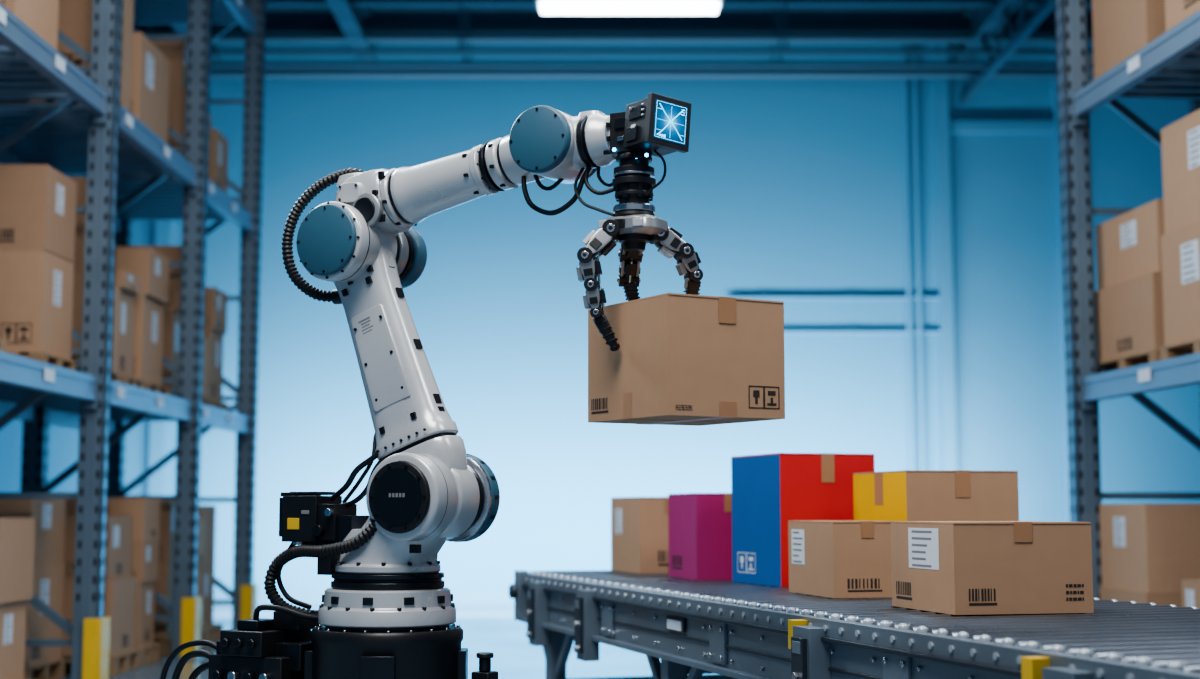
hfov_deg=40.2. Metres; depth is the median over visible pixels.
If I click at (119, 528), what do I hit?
cardboard box
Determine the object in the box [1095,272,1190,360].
cardboard box
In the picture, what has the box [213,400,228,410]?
wooden pallet
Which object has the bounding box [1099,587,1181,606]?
cardboard box
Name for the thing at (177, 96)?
cardboard box
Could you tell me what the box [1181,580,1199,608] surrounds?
cardboard box
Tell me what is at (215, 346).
cardboard box
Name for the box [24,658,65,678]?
wooden pallet
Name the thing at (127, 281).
cardboard box
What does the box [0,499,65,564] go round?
cardboard box
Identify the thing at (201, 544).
cardboard box
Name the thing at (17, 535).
cardboard box
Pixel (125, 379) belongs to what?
wooden pallet
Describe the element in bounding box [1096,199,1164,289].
cardboard box
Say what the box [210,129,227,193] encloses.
cardboard box
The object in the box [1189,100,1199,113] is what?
rack
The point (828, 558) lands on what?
cardboard box
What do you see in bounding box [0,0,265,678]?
rack
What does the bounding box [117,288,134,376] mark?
cardboard box
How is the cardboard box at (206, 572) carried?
on the wooden pallet at (213, 634)
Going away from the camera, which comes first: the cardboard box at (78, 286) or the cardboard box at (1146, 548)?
the cardboard box at (1146, 548)
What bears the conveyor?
on the floor
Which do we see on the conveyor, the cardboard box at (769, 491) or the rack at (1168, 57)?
the cardboard box at (769, 491)
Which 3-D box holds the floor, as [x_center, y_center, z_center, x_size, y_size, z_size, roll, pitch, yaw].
[0.500,2.026,7.934,15.400,0.200,22.200,0,-6,0]
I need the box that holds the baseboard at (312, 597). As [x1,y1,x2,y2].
[214,590,513,605]
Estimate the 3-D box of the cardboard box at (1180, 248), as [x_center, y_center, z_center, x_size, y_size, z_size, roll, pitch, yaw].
[3.526,-0.313,8.746,0.712,0.621,0.861,1,-6,-5]
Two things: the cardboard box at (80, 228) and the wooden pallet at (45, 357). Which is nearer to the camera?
the wooden pallet at (45, 357)
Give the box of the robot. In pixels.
[160,93,702,678]
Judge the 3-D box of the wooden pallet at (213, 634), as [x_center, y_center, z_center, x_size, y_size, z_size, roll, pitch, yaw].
[-3.600,2.453,13.670,0.800,0.130,0.500,0,-6,0]
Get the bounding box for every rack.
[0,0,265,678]
[1055,0,1199,598]
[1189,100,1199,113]
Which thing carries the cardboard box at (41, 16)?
on the wooden pallet
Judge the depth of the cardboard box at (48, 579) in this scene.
10.39 m
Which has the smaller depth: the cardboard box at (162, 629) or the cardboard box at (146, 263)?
the cardboard box at (146, 263)
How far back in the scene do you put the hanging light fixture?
12.25 m
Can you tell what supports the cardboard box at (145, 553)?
on the cardboard box at (145, 592)
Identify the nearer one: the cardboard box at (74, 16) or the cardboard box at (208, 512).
the cardboard box at (74, 16)
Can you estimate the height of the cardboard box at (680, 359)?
0.333 m
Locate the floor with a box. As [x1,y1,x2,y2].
[63,606,716,678]
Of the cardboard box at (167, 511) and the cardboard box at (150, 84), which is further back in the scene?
the cardboard box at (167, 511)
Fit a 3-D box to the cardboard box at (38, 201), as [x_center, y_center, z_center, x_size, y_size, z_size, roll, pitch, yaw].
[-3.547,-0.746,9.811,0.650,0.501,0.549,0,-6,0]
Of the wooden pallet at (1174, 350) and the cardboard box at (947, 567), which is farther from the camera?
the wooden pallet at (1174, 350)
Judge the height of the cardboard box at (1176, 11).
0.701 m
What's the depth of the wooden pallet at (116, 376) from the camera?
10.88 m
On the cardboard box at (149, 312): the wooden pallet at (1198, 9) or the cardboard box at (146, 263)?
the cardboard box at (146, 263)
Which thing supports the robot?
on the floor
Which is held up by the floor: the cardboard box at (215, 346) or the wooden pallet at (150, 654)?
the wooden pallet at (150, 654)
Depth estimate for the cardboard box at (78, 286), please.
10.35 m
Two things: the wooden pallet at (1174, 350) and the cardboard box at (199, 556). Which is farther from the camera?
the cardboard box at (199, 556)
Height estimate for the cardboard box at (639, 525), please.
0.357 m
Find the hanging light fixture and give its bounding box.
[536,0,722,14]
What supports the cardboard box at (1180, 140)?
on the cardboard box at (1180, 248)
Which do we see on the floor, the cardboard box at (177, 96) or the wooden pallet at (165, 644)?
the wooden pallet at (165, 644)
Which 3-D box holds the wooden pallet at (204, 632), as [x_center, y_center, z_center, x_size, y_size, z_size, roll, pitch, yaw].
[-3.600,2.397,13.123,0.800,0.130,0.500,0,-6,0]
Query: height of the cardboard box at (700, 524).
0.368 m
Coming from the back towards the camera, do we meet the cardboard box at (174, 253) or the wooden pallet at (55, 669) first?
the cardboard box at (174, 253)
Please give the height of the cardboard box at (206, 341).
0.501 m
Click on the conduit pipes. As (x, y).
(919, 296)
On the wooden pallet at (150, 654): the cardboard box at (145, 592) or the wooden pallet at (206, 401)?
the cardboard box at (145, 592)
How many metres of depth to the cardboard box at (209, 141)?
13.77 m
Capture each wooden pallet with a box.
[0,99,76,101]
[0,340,5,351]
[7,352,76,370]
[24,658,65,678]
[62,649,140,675]
[78,369,120,382]
[118,175,171,175]
[121,375,144,388]
[134,643,159,666]
[145,381,169,394]
[154,638,170,656]
[160,629,207,646]
[201,624,222,641]
[202,397,212,406]
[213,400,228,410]
[1090,44,1199,82]
[1097,349,1188,373]
[1160,338,1199,359]
[1163,9,1198,33]
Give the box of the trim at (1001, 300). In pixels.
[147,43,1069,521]
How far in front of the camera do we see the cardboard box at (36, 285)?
9.50 m
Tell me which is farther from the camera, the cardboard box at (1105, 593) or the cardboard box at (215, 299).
the cardboard box at (215, 299)
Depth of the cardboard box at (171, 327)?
12.59 m
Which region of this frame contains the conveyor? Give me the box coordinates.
[509,570,1199,678]
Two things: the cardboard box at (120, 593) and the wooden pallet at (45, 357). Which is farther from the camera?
the cardboard box at (120, 593)
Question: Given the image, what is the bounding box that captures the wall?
[0,43,1199,589]
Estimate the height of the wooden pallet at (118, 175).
0.100 m
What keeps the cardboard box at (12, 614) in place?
on the wooden pallet
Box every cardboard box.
[0,0,58,49]
[0,164,76,262]
[0,249,73,358]
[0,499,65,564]
[0,518,34,603]
[0,600,26,678]
[1,0,133,112]
[24,563,64,667]
[62,577,135,655]
[64,516,132,579]
[66,498,160,539]
[68,177,86,272]
[71,273,119,371]
[115,247,169,303]
[115,270,140,294]
[116,246,181,312]
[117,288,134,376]
[131,32,169,143]
[131,539,158,582]
[133,294,163,384]
[134,581,154,647]
[151,41,186,87]
[154,565,172,638]
[159,501,174,564]
[162,310,179,389]
[168,88,185,155]
[197,555,200,596]
[198,518,205,554]
[199,505,215,565]
[200,565,214,627]
[202,337,208,397]
[204,329,222,401]
[205,287,226,333]
[208,113,210,178]
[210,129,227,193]
[588,293,784,425]
[611,497,668,573]
[668,493,731,579]
[731,453,874,586]
[788,520,891,597]
[853,470,1018,520]
[891,521,1093,614]
[1092,0,1165,78]
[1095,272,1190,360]
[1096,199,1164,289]
[1099,504,1199,592]
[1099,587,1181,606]
[1161,109,1199,233]
[1161,221,1199,345]
[1165,0,1199,30]
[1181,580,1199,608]
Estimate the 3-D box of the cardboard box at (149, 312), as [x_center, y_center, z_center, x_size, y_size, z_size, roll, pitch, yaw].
[-3.569,0.015,11.924,0.642,0.621,0.549,0,-6,0]
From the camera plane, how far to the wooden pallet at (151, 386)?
11.87 m
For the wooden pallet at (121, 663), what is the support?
on the floor
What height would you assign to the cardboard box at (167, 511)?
0.501 m
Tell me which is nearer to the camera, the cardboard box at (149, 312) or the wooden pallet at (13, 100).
the wooden pallet at (13, 100)
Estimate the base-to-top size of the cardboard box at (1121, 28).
0.751 m
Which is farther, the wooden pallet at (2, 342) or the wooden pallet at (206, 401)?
the wooden pallet at (206, 401)
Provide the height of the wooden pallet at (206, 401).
0.100 m
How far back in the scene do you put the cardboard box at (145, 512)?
11.60 m
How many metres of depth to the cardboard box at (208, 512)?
13.76 m
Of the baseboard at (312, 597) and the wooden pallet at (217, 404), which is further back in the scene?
the baseboard at (312, 597)
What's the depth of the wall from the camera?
19.17 m
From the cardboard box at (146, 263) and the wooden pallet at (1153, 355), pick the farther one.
the cardboard box at (146, 263)
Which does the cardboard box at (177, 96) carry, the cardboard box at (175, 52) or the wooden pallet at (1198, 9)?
the cardboard box at (175, 52)
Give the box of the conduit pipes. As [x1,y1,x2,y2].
[729,57,939,469]
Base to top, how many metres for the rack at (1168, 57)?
6.450 m
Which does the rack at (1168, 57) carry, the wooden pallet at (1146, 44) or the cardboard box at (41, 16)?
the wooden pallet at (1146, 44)
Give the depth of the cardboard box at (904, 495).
5.89 m
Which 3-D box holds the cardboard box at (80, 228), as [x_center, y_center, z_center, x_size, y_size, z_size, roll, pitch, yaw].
[-3.673,-0.694,10.707,0.814,0.621,0.642,0,-6,0]
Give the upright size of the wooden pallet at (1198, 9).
0.100 m
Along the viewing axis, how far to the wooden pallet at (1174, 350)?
9.06 m
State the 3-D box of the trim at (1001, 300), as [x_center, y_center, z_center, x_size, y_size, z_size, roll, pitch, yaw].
[0.155,-0.480,19.090,10.710,6.720,0.120,0,-6,0]

